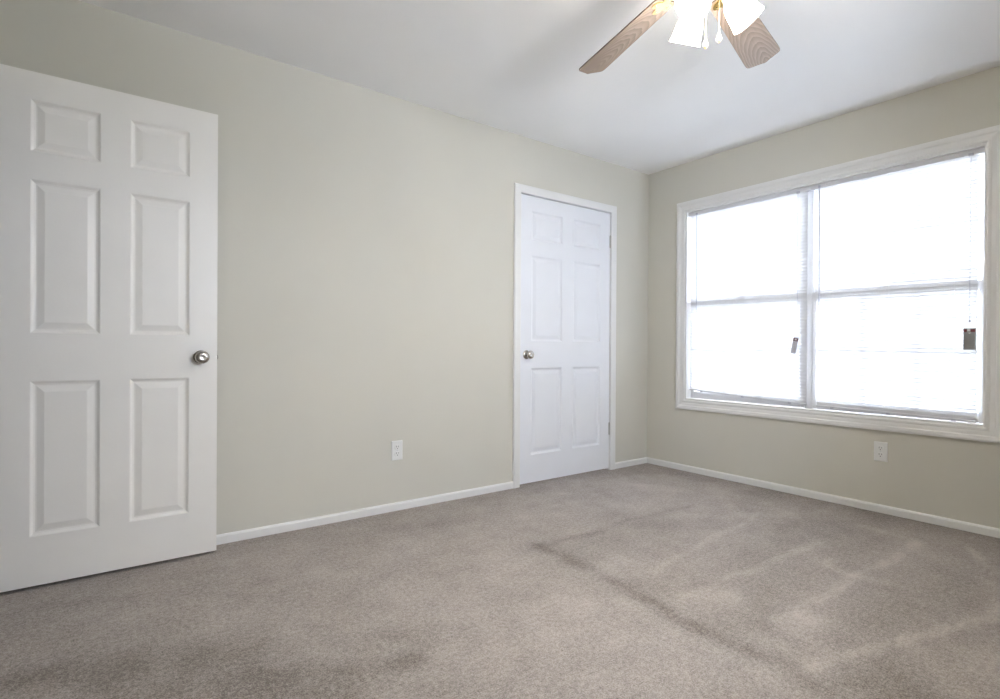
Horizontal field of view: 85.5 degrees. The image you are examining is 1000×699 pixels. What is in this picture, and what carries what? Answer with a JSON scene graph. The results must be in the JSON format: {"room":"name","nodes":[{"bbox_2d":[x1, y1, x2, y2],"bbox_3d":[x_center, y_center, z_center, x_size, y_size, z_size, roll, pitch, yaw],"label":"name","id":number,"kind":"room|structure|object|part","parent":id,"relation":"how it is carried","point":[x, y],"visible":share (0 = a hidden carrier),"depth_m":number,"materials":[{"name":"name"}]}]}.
{"room":"empty bedroom","nodes":[
{"label":"empty bedroom","id":0,"kind":"room"},
{"bbox_2d":[0,0,648,534],"bbox_3d":[-0.928,-0.268,3.047,5.595,2.440,0.130,0,0,-37],"label":"wall","id":1,"kind":"structure","parent":0,"point":[366,236],"depth_m":3.03,"materials":[{"name":"beige paint"}]},
{"bbox_2d":[216,481,512,544],"bbox_3d":[-0.971,0.928,2.935,2.638,0.047,0.012,0,0,-37],"label":"baseboard","id":2,"kind":"structure","parent":1,"relation":"attached to","point":[251,533],"depth_m":3.03,"materials":[{"name":"white paint"}]},
{"bbox_2d":[391,440,402,460],"bbox_3d":[-0.609,0.598,3.203,0.070,0.115,0.009,0,0,-37],"label":"wall outlet","id":3,"kind":"object","parent":1,"relation":"attached to","point":[396,446],"visible":1,"depth_m":3.20,"materials":[{"name":"white plastic"}]},
{"bbox_2d":[512,183,616,488],"bbox_3d":[0.472,-0.094,4.077,1.036,2.101,0.146,0,0,-37],"label":"door frame","id":4,"kind":"structure","parent":1,"relation":"attached to","point":[519,189],"depth_m":3.80,"materials":[{"name":"white paint"}]},
{"bbox_2d":[520,194,610,483],"bbox_3d":[0.495,-0.070,4.050,0.920,2.025,0.156,0,0,-37],"label":"door","id":5,"kind":"structure","parent":1,"relation":"in","point":[565,424],"depth_m":4.01,"materials":[{"name":"white paint"}]},
{"bbox_3d":[0.203,0.037,3.774,0.062,0.062,0.060,0,0,-37],"label":"knob","id":6,"kind":"part","parent":5,"relation":"part of","materials":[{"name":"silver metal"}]},
{"bbox_2d":[615,457,646,468],"bbox_3d":[1.084,0.935,4.462,0.411,0.047,0.012,0,0,-37],"label":"baseboard","id":7,"kind":"structure","parent":1,"relation":"attached to","point":[638,461],"depth_m":4.45,"materials":[{"name":"white paint"}]},
{"bbox_2d":[0,463,999,698],"bbox_3d":[-0.028,0.960,1.830,5.335,0.001,4.410,0,0,-37],"label":"floor","id":8,"kind":"structure","parent":0,"point":[646,580],"depth_m":2.01,"materials":[{"name":"beige carpet"}]},
{"bbox_2d":[79,0,999,174],"bbox_3d":[0.209,-1.537,1.521,5.595,0.120,3.920,0,0,-37],"label":"ceiling","id":9,"kind":"structure","parent":0,"point":[512,66],"depth_m":2.73,"materials":[{"name":"white paint"}]},
{"bbox_2d":[579,0,779,73],"bbox_3d":[0.718,-1.274,1.942,1.277,0.402,1.277,0,0,-37],"label":"ceiling fan","id":10,"kind":"object","parent":9,"relation":"hanging from","point":[739,20],"visible":1,"depth_m":2.14,"materials":[{"name":"brown wood"}]},
{"bbox_3d":[0.519,-1.302,2.279,0.143,0.006,0.505,-14,1,-28],"label":"blade","id":11,"kind":"part","parent":10,"relation":"part of","materials":[{"name":"brown wood"}]},
{"bbox_3d":[0.693,-1.180,1.971,0.113,0.118,0.113,0,33,-16],"label":"lamp shade","id":12,"kind":"part","parent":10,"relation":"part of","materials":[{"name":"white glass"}]},
{"bbox_3d":[0.654,-1.181,1.797,0.113,0.118,0.113,0,-35,41],"label":"lamp shade","id":13,"kind":"part","parent":10,"relation":"part of","materials":[{"name":"white glass"}]},
{"bbox_3d":[0.658,-1.189,1.799,0.064,0.075,0.049,0,0,-37],"label":"bulb","id":14,"kind":"part","parent":10,"relation":"part of","materials":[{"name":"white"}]},
{"bbox_3d":[0.823,-1.181,1.866,0.113,0.118,0.113,-36,-2,3],"label":"lamp shade","id":15,"kind":"part","parent":10,"relation":"part of","materials":[{"name":"white glass"}]},
{"bbox_3d":[1.004,-1.299,2.211,0.143,0.006,0.505,-18,-18,40],"label":"blade","id":16,"kind":"part","parent":10,"relation":"part of","materials":[{"name":"brown wood"}]},
{"bbox_2d":[647,66,999,528],"bbox_3d":[2.434,-0.250,3.103,0.130,2.440,3.790,0,0,-37],"label":"wall","id":17,"kind":"structure","parent":0,"point":[957,479],"depth_m":3.49,"materials":[{"name":"beige paint"}]},
{"bbox_2d":[647,457,999,537],"bbox_3d":[2.332,0.946,3.116,0.012,0.047,3.660,0,0,-37],"label":"baseboard","id":18,"kind":"structure","parent":17,"relation":"attached to","point":[932,519],"depth_m":3.36,"materials":[{"name":"white paint"}]},
{"bbox_2d":[675,125,999,442],"bbox_3d":[2.056,-0.342,3.595,0.151,1.640,1.960,0,0,-37],"label":"window","id":19,"kind":"structure","parent":17,"relation":"in","point":[987,427],"depth_m":3.29,"materials":[{"name":"white paint"}]},
{"bbox_3d":[1.789,0.003,3.970,0.026,0.769,0.866,0,0,-37],"label":"sash","id":20,"kind":"part","parent":19,"relation":"part of","materials":[{"name":"white plastic"}]},
{"bbox_2d":[689,186,810,404],"bbox_3d":[1.770,-0.355,3.929,0.040,1.446,0.906,0,0,-37],"label":"window blind","id":21,"kind":"object","parent":19,"relation":"attached to","point":[749,263],"visible":1,"depth_m":3.88,"materials":[{"name":"plastic"}]},
{"bbox_3d":[1.769,0.340,3.937,0.022,0.056,0.880,0,0,-37],"label":"rail","id":22,"kind":"part","parent":21,"relation":"part of","materials":[{"name":"plastic"}]},
{"bbox_3d":[1.990,-0.594,3.614,0.011,0.926,0.021,0,0,-37],"label":"lift cord","id":23,"kind":"part","parent":21,"relation":"part of","materials":[{"name":"white fabric"}]},
{"bbox_2d":[810,147,984,422],"bbox_3d":[2.301,-0.341,3.212,0.042,1.465,0.874,0,0,-37],"label":"window blind","id":24,"kind":"object","parent":19,"relation":"attached to","point":[897,326],"visible":1,"depth_m":3.16,"materials":[{"name":"plastic"}]},
{"bbox_3d":[2.308,0.377,3.212,0.022,0.027,0.802,0,0,-37],"label":"rail","id":25,"kind":"part","parent":24,"relation":"part of","materials":[{"name":"plastic"}]},
{"bbox_3d":[2.521,-0.607,2.898,0.011,0.888,0.021,0,0,-37],"label":"lift cord","id":26,"kind":"part","parent":24,"relation":"part of","materials":[{"name":"white fabric"}]},
{"bbox_3d":[2.335,0.009,3.235,0.026,0.769,0.866,0,0,-37],"label":"sash","id":27,"kind":"part","parent":19,"relation":"part of","materials":[{"name":"white plastic"}]},
{"bbox_3d":[2.362,-0.697,3.250,0.024,0.751,0.866,0,0,-37],"label":"sash","id":28,"kind":"part","parent":19,"relation":"part of","materials":[{"name":"white plastic"}]},
{"bbox_2d":[874,441,887,461],"bbox_3d":[2.262,0.607,3.214,0.009,0.115,0.070,0,0,-37],"label":"wall outlet","id":29,"kind":"object","parent":17,"relation":"attached to","point":[880,448],"visible":1,"depth_m":3.21,"materials":[{"name":"white plastic"}]},
{"bbox_3d":[-0.949,-0.261,0.589,0.130,2.440,3.790,0,0,-37],"label":"wall","id":30,"kind":"structure","parent":0,"visible":0},
{"bbox_2d":[0,64,217,592],"bbox_3d":[-1.641,-0.079,2.303,0.789,2.030,0.156,0,0,-37],"label":"door","id":31,"kind":"structure","parent":30,"relation":"in","point":[109,198],"depth_m":2.26,"materials":[{"name":"white paint"}]},
{"bbox_3d":[-1.355,0.035,2.457,0.062,0.062,0.060,0,0,-37],"label":"knob","id":32,"kind":"part","parent":31,"relation":"part of","materials":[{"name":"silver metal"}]},
{"label":"outside","id":33,"kind":"structure","parent":0,"visible":0},
{"bbox_2d":[773,372,978,412],"bbox_3d":[19.029,1.452,14.689,39.400,0.150,55.000,0,0,-37],"label":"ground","id":34,"kind":"structure","parent":33,"point":[977,372],"depth_m":16.94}
]}

